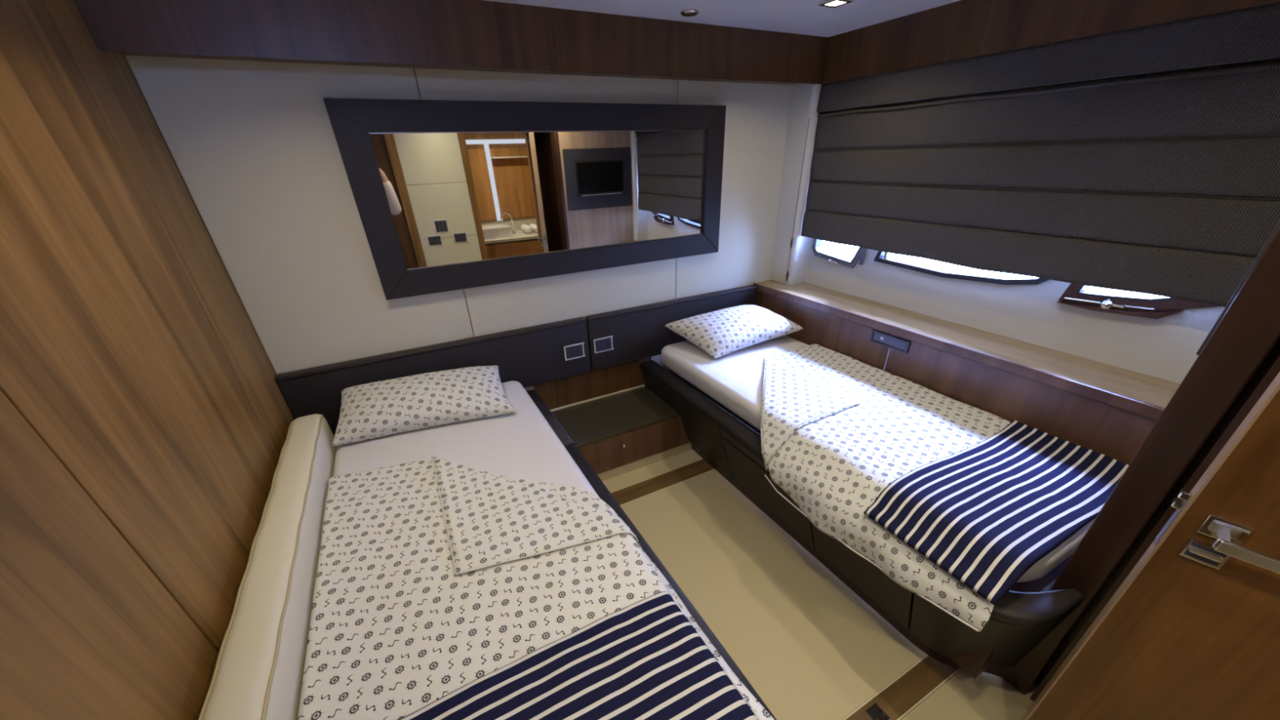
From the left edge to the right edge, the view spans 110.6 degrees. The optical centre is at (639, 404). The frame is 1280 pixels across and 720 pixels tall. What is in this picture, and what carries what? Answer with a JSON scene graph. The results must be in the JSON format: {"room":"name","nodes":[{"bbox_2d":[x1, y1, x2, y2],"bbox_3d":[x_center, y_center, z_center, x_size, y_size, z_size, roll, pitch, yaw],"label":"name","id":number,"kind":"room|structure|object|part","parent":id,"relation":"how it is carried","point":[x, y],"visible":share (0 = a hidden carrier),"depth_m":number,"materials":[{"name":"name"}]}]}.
{"room":"yacht cabin","nodes":[
{"label":"yacht cabin","id":0,"kind":"room"},
{"bbox_2d":[0,0,294,719],"bbox_3d":[-0.852,0.278,0.599,0.080,1.940,2.800,-16,32,-24],"label":"wall","id":1,"kind":"structure","parent":0,"point":[145,418],"depth_m":0.85,"materials":[{"name":"brown wood"}]},
{"bbox_3d":[-0.714,0.365,0.436,0.012,1.940,0.804,-16,32,-24],"label":"panel","id":2,"kind":"part","parent":1,"relation":"part of","materials":[{"name":"brown wood"}]},
{"bbox_3d":[-1.374,-0.221,1.521,0.012,1.940,0.358,-16,32,-24],"label":"panel","id":3,"kind":"part","parent":1,"relation":"part of","materials":[{"name":"brown wood"}]},
{"bbox_2d":[124,55,791,437],"bbox_3d":[-0.226,-0.669,2.248,2.980,1.940,0.060,-16,32,-24],"label":"wall","id":4,"kind":"structure","parent":0,"point":[253,145],"depth_m":1.70,"materials":[{"name":"white paint"}]},
{"bbox_3d":[-1.125,-0.528,1.746,0.764,1.640,0.012,-16,32,-24],"label":"panel","id":5,"kind":"part","parent":4,"relation":"part of","materials":[{"name":"beige paint"}]},
{"bbox_2d":[275,316,591,433],"bbox_3d":[-0.853,-0.148,2.076,1.310,0.298,0.049,-16,32,-24],"label":"headboard","id":6,"kind":"object","parent":4,"relation":"attached to","point":[529,356],"visible":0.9,"depth_m":2.02,"materials":[{"name":"grey leather"}]},
{"bbox_2d":[563,342,585,360],"bbox_3d":[-0.337,-0.272,2.293,0.112,0.078,0.007,-16,32,-24],"label":"switch plate","id":7,"kind":"object","parent":6,"relation":"attached to","point":[572,353],"visible":1,"depth_m":2.29,"materials":[{"name":"white"}]},
{"bbox_2d":[73,0,828,84],"bbox_3d":[-0.294,-1.359,1.683,2.600,0.180,0.171,-16,32,-24],"label":"trim","id":8,"kind":"structure","parent":4,"relation":"attached to","point":[473,35],"depth_m":1.46,"materials":[{"name":"brown wood"}]},
{"bbox_2d":[323,97,726,299],"bbox_3d":[-0.316,-0.938,1.980,1.664,0.679,0.041,-16,32,-24],"label":"wall mirror","id":9,"kind":"object","parent":4,"relation":"attached to","point":[449,195],"visible":1,"depth_m":1.89,"materials":[{"name":"grey mirror"}]},
{"bbox_3d":[-1.003,-0.740,1.670,0.106,0.678,0.041,-16,32,-24],"label":"frame","id":10,"kind":"part","parent":9,"relation":"part of","materials":[{"name":"black wood"}]},
{"bbox_3d":[-0.325,-1.191,1.839,1.664,0.098,0.041,-16,32,-24],"label":"frame","id":11,"kind":"part","parent":9,"relation":"part of","materials":[{"name":"black wood"}]},
{"bbox_3d":[-0.315,-0.940,1.978,1.472,0.496,0.003,-16,32,-24],"label":"glass","id":12,"kind":"part","parent":9,"relation":"part of","materials":[{"name":"white mirror"}]},
{"bbox_3d":[-0.308,-0.688,2.121,1.663,0.104,0.041,-16,32,-24],"label":"frame","id":13,"kind":"part","parent":9,"relation":"part of","materials":[{"name":"black wood"}]},
{"bbox_3d":[0.370,-1.136,2.291,0.106,0.678,0.041,-16,32,-24],"label":"frame","id":14,"kind":"part","parent":9,"relation":"part of","materials":[{"name":"black wood"}]},
{"bbox_3d":[-0.299,-0.766,2.119,1.105,1.640,0.012,-16,32,-24],"label":"panel","id":15,"kind":"part","parent":4,"relation":"part of","materials":[{"name":"beige paint"}]},
{"bbox_2d":[585,284,757,370],"bbox_3d":[0.219,-0.457,2.561,1.110,0.298,0.049,-16,32,-24],"label":"headboard","id":16,"kind":"object","parent":4,"relation":"attached to","point":[638,332],"visible":0.75,"depth_m":2.46,"materials":[{"name":"grey leather"}]},
{"bbox_2d":[593,335,613,353],"bbox_3d":[-0.192,-0.317,2.357,0.112,0.078,0.007,-16,32,-24],"label":"switch plate","id":17,"kind":"object","parent":16,"relation":"attached to","point":[603,344],"visible":1,"depth_m":2.35,"materials":[{"name":"white"}]},
{"bbox_3d":[0.554,-1.012,2.506,0.826,1.640,0.012,-16,32,-24],"label":"panel","id":18,"kind":"part","parent":4,"relation":"part of","materials":[{"name":"beige paint"}]},
{"bbox_2d":[484,0,960,37],"bbox_3d":[0.409,-0.962,0.697,2.950,0.050,2.800,-16,32,-24],"label":"ceiling","id":19,"kind":"structure","parent":0,"point":[806,17],"depth_m":1.67,"materials":[{"name":"white paint"}]},
{"bbox_2d":[680,8,698,16],"bbox_3d":[0.184,-1.450,1.643,0.068,0.009,0.068,-16,32,-24],"label":"recessed light","id":20,"kind":"object","parent":19,"relation":"in","point":[687,12],"visible":1,"depth_m":1.63,"materials":[{"name":"silver metal"}]},
{"bbox_2d":[817,0,853,8],"bbox_3d":[0.699,-1.436,1.584,0.084,0.006,0.084,-16,32,-24],"label":"recessed light","id":21,"kind":"object","parent":19,"relation":"in","point":[828,3],"visible":1,"depth_m":1.59,"materials":[{"name":"silver metal"}]},
{"bbox_2d":[602,449,1038,719],"bbox_3d":[0.697,1.030,1.206,2.850,0.062,3.950,-16,32,-24],"label":"floor","id":22,"kind":"structure","parent":0,"point":[806,643],"depth_m":1.61,"materials":[{"name":"beige carpet"},{"name":"walnut"}]},
{"bbox_2d":[533,356,692,481],"bbox_3d":[-0.121,0.081,2.410,0.752,0.467,0.410,-16,32,-24],"label":"nightstand","id":23,"kind":"object","parent":22,"relation":"on","point":[619,425],"visible":0.69,"depth_m":2.38,"materials":[{"name":"brown wood"}]},
{"bbox_3d":[-0.143,0.248,2.268,0.515,0.197,0.012,-16,32,-24],"label":"drawer","id":24,"kind":"part","parent":23,"relation":"part of","materials":[{"name":"brown wood"}]},
{"bbox_2d":[526,389,776,719],"bbox_3d":[-0.507,0.651,1.431,1.000,0.452,1.953,-16,32,-24],"label":"bed base","id":25,"kind":"object","parent":22,"relation":"on","point":[589,473],"visible":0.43,"depth_m":1.44,"materials":[{"name":"grey leather"}]},
{"bbox_2d":[198,413,336,719],"bbox_3d":[-0.867,0.484,1.075,0.114,0.206,1.800,-16,32,-24],"label":"bolster","id":26,"kind":"object","parent":25,"relation":"on","point":[258,673],"visible":0.87,"depth_m":1.00,"materials":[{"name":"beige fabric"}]},
{"bbox_2d":[333,380,599,497],"bbox_3d":[-0.490,0.400,1.313,0.775,0.104,1.885,-16,32,-24],"label":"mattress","id":27,"kind":"object","parent":25,"relation":"on","point":[521,444],"visible":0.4,"depth_m":1.64,"materials":[{"name":"white fabric"}]},
{"bbox_2d":[332,365,515,446],"bbox_3d":[-0.884,-0.018,1.813,0.682,0.145,0.378,-16,32,-24],"label":"pillow","id":28,"kind":"object","parent":27,"relation":"on","point":[377,409],"visible":1,"depth_m":1.75,"materials":[{"name":"white printed cotton fabric"}]},
{"bbox_2d":[297,455,774,719],"bbox_3d":[-0.339,0.484,1.128,0.840,0.112,1.445,-16,32,-24],"label":"printed sheet","id":29,"kind":"object","parent":27,"relation":"on","point":[435,575],"visible":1,"depth_m":1.11,"materials":[{"name":"white printed cotton fabric"}]},
{"bbox_2d":[399,591,758,719],"bbox_3d":[-0.148,0.641,0.741,0.748,0.032,0.491,-16,32,-24],"label":"striped blanket","id":30,"kind":"object","parent":29,"relation":"on","point":[643,660],"visible":1,"depth_m":0.88,"materials":[{"name":"blue fabric"}]},
{"bbox_3d":[-0.434,0.062,2.050,0.073,0.032,0.568,-16,32,-24],"label":"rail","id":31,"kind":"part","parent":25,"relation":"part of","materials":[{"name":"grey leather"}]},
{"bbox_3d":[-0.094,0.384,2.353,1.400,0.006,0.184,-16,32,-24],"label":"panel","id":32,"kind":"part","parent":22,"relation":"part of","materials":[{"name":"beige"}]},
{"bbox_3d":[0.275,0.712,1.746,1.400,0.006,1.163,-16,32,-24],"label":"panel","id":33,"kind":"part","parent":22,"relation":"part of","materials":[{"name":"beige"}]},
{"bbox_2d":[640,360,1084,679],"bbox_3d":[0.822,0.253,2.059,0.833,0.450,1.934,-16,32,-24],"label":"bed base","id":34,"kind":"object","parent":22,"relation":"on","point":[1028,611],"visible":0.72,"depth_m":1.52,"materials":[{"name":"grey leather"}]},
{"bbox_3d":[0.240,0.080,2.366,0.131,0.341,0.729,-16,32,-24],"label":"panel","id":35,"kind":"part","parent":34,"relation":"part of","materials":[{"name":"grey leather"}]},
{"bbox_3d":[0.489,0.228,1.792,0.037,0.052,0.513,-16,32,-24],"label":"panel","id":36,"kind":"part","parent":34,"relation":"part of","materials":[{"name":"grey leather"}]},
{"bbox_3d":[0.544,0.366,1.900,0.111,0.280,0.507,-16,32,-24],"label":"drawer","id":37,"kind":"part","parent":34,"relation":"part of","materials":[{"name":"grey leather"}]},
{"bbox_3d":[0.751,0.534,1.526,0.131,0.341,0.394,-16,32,-24],"label":"drawer","id":38,"kind":"part","parent":34,"relation":"part of","materials":[{"name":"grey leather"}]},
{"bbox_2d":[661,335,1094,582],"bbox_3d":[0.839,-0.002,1.947,0.733,0.104,1.800,-16,32,-24],"label":"mattress","id":39,"kind":"object","parent":34,"relation":"on","point":[734,380],"visible":0.26,"depth_m":2.13,"materials":[{"name":"white fabric"}]},
{"bbox_2d":[664,304,803,358],"bbox_3d":[0.516,-0.428,2.440,0.653,0.151,0.387,-16,32,-24],"label":"pillow","id":40,"kind":"object","parent":39,"relation":"on","point":[719,333],"visible":1,"depth_m":2.35,"materials":[{"name":"white fabric"}]},
{"bbox_2d":[760,343,1010,631],"bbox_3d":[0.893,0.142,1.766,0.862,0.218,1.340,-16,32,-24],"label":"printed sheet","id":41,"kind":"object","parent":39,"relation":"on","point":[837,428],"visible":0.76,"depth_m":1.62,"materials":[{"name":"white fabric"}]},
{"bbox_2d":[863,419,1128,604],"bbox_3d":[1.125,0.272,1.365,0.811,0.090,0.379,-16,32,-24],"label":"striped blanket","id":42,"kind":"object","parent":41,"relation":"on","point":[986,512],"visible":0.98,"depth_m":1.29,"materials":[{"name":"blue fabric"}]},
{"bbox_3d":[0.967,0.665,1.279,0.376,0.341,0.174,13,32,24],"label":"panel","id":43,"kind":"part","parent":34,"relation":"part of","materials":[{"name":"grey leather"}]},
{"bbox_2d":[865,702,889,719],"bbox_3d":[0.710,0.926,1.323,0.046,0.007,0.047,-16,32,-24],"label":"door stop","id":44,"kind":"object","parent":22,"relation":"on","point":[875,712],"depth_m":1.33,"materials":[{"name":"black plastic"}]},
{"bbox_3d":[0.713,0.924,1.323,0.032,0.004,0.028,-16,32,-24],"label":"ring pull","id":45,"kind":"part","parent":44,"relation":"part of","materials":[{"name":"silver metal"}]},
{"bbox_3d":[0.788,1.167,0.904,1.400,0.006,0.842,-16,32,-24],"label":"panel","id":46,"kind":"part","parent":22,"relation":"part of","materials":[{"name":"beige"}]},
{"bbox_2d":[804,57,1279,383],"bbox_3d":[1.387,-0.895,1.837,0.050,1.240,2.010,-16,32,-24],"label":"wall","id":47,"kind":"structure","parent":0,"point":[1166,348],"depth_m":1.74,"materials":[{"name":"grey paint"}]},
{"bbox_2d":[786,118,809,280],"bbox_3d":[0.866,-1.095,2.451,0.014,0.820,0.016,-4,29,-4],"label":"blind cord","id":48,"kind":"object","parent":47,"relation":"attached to","point":[792,240],"visible":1,"depth_m":2.52,"materials":[{"name":"black plastic"}]},
{"bbox_2d":[769,84,831,284],"bbox_3d":[0.907,-1.202,2.503,0.150,0.999,0.164,-16,32,-24],"label":"trim","id":49,"kind":"structure","parent":47,"relation":"attached to","point":[804,100],"depth_m":2.45,"materials":[{"name":"grey paint"}]},
{"bbox_2d":[812,238,866,268],"bbox_3d":[1.130,-0.977,2.291,0.060,0.522,0.521,-16,32,-24],"label":"window","id":50,"kind":"structure","parent":47,"relation":"in","point":[860,253],"depth_m":2.45,"materials":[{"name":"grey"}]},
{"bbox_2d":[873,250,1049,284],"bbox_3d":[1.407,-0.753,1.835,0.050,0.472,0.859,-16,32,-24],"label":"window","id":51,"kind":"structure","parent":47,"relation":"in","point":[882,257],"depth_m":1.95,"materials":[{"name":"black"}]},
{"bbox_2d":[752,280,1180,420],"bbox_3d":[1.262,-0.366,2.051,0.270,0.039,1.900,-16,32,-24],"label":"window ledge","id":52,"kind":"object","parent":47,"relation":"attached to","point":[1140,393],"visible":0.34,"depth_m":1.73,"materials":[{"name":"laminate"}]},
{"bbox_2d":[755,290,1157,465],"bbox_3d":[1.164,-0.180,2.091,0.015,0.318,1.900,-16,32,-24],"label":"panel","id":53,"kind":"object","parent":52,"relation":"attached to","point":[1115,433],"visible":0.36,"depth_m":1.73,"materials":[{"name":"brown wood"}]},
{"bbox_2d":[870,329,911,353],"bbox_3d":[1.146,-0.289,2.033,0.012,0.054,0.186,-16,32,-24],"label":"radio unit","id":54,"kind":"object","parent":53,"relation":"attached to","point":[902,345],"visible":1,"depth_m":2.03,"materials":[{"name":"black plastic"}]},
{"bbox_3d":[1.148,-0.290,2.034,0.008,0.038,0.170,-16,32,-24],"label":"plate","id":55,"kind":"part","parent":54,"relation":"part of","materials":[{"name":"grey"}]},
{"bbox_2d":[800,2,1279,306],"bbox_3d":[1.309,-0.908,1.705,0.029,0.724,1.694,-16,32,-24],"label":"blind","id":56,"kind":"object","parent":47,"relation":"attached to","point":[1166,184],"visible":0.98,"depth_m":1.47,"materials":[{"name":"grey fabric"}]},
{"bbox_3d":[1.319,-0.658,1.846,0.012,0.150,1.694,-16,32,-24],"label":"fabric panel","id":57,"kind":"part","parent":56,"relation":"part of","materials":[{"name":"grey fabric"}]},
{"bbox_3d":[1.318,-0.787,1.776,0.011,0.145,1.694,-16,32,-24],"label":"fabric panel","id":58,"kind":"part","parent":56,"relation":"part of","materials":[{"name":"grey fabric"}]},
{"bbox_3d":[1.315,-0.914,1.706,0.012,0.145,1.694,-16,32,-24],"label":"fabric panel","id":59,"kind":"part","parent":56,"relation":"part of","materials":[{"name":"grey fabric"}]},
{"bbox_3d":[1.311,-1.051,1.629,0.014,0.170,1.694,-16,32,-24],"label":"fabric panel","id":60,"kind":"part","parent":56,"relation":"part of","materials":[{"name":"grey fabric"}]},
{"bbox_2d":[822,0,1279,84],"bbox_3d":[1.365,-1.317,1.506,0.160,0.180,1.750,-16,32,-24],"label":"trim","id":61,"kind":"structure","parent":47,"relation":"attached to","point":[962,28],"depth_m":1.58,"materials":[{"name":"brown wood"}]},
{"bbox_2d":[1057,283,1222,319],"bbox_3d":[1.689,-0.498,1.354,0.065,0.498,0.503,-16,32,-24],"label":"window","id":62,"kind":"structure","parent":47,"relation":"in","point":[1075,295],"depth_m":1.51,"materials":[{"name":"black"}]},
{"bbox_3d":[1.638,-0.341,1.526,0.010,0.010,0.048,-16,32,-24],"label":"latch arm","id":63,"kind":"part","parent":62,"relation":"part of","materials":[{"name":"silver metal"}]},
{"bbox_2d":[1001,227,1279,702],"bbox_3d":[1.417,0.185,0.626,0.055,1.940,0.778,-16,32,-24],"label":"door frame","id":64,"kind":"structure","parent":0,"point":[1274,355],"depth_m":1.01,"materials":[{"name":"brown wood"}]},
{"bbox_3d":[1.516,-0.079,1.090,0.855,1.940,0.070,-16,32,-24],"label":"wall","id":65,"kind":"structure","parent":0,"visible":0},
{"bbox_2d":[1196,221,1279,355],"bbox_3d":[1.415,-0.377,0.922,0.615,0.460,0.014,-16,32,-24],"label":"surround","id":66,"kind":"object","parent":65,"relation":"attached to","point":[1277,226],"visible":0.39,"depth_m":0.85,"materials":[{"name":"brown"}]},
{"bbox_3d":[1.257,-0.336,-0.235,0.717,0.180,0.050,-16,32,-24],"label":"wall","id":67,"kind":"structure","parent":0,"visible":0},
{"bbox_2d":[1020,371,1279,719],"bbox_3d":[1.248,0.239,0.571,0.079,1.890,0.704,-26,37,-36],"label":"door","id":68,"kind":"structure","parent":67,"relation":"in","point":[1192,632],"depth_m":0.86,"materials":[{"name":"brown wood"}]},
{"bbox_3d":[1.034,0.228,0.863,0.024,0.105,0.002,-26,37,-36],"label":"latch plate","id":69,"kind":"part","parent":68,"relation":"part of","materials":[{"name":"silver metal"}]},
{"bbox_3d":[1.057,0.279,0.829,0.006,0.042,0.052,-26,37,-36],"label":"lock plate","id":70,"kind":"part","parent":68,"relation":"part of","materials":[{"name":"silver metal"}]},
{"bbox_2d":[1208,520,1242,539],"bbox_3d":[1.051,0.226,0.796,0.008,0.020,0.034,-26,37,-36],"label":"door handle","id":71,"kind":"object","parent":68,"relation":"on","point":[1226,530],"depth_m":0.79,"materials":[{"name":"silver metal"}]},
{"bbox_3d":[1.056,0.227,0.800,0.006,0.042,0.052,-26,37,-36],"label":"lever plate","id":72,"kind":"part","parent":68,"relation":"part of","materials":[{"name":"silver metal"}]},
{"bbox_3d":[1.111,0.290,0.712,0.010,0.022,0.240,-26,37,-36],"label":"lever","id":73,"kind":"part","parent":68,"relation":"part of","materials":[{"name":"silver metal"}]}
]}

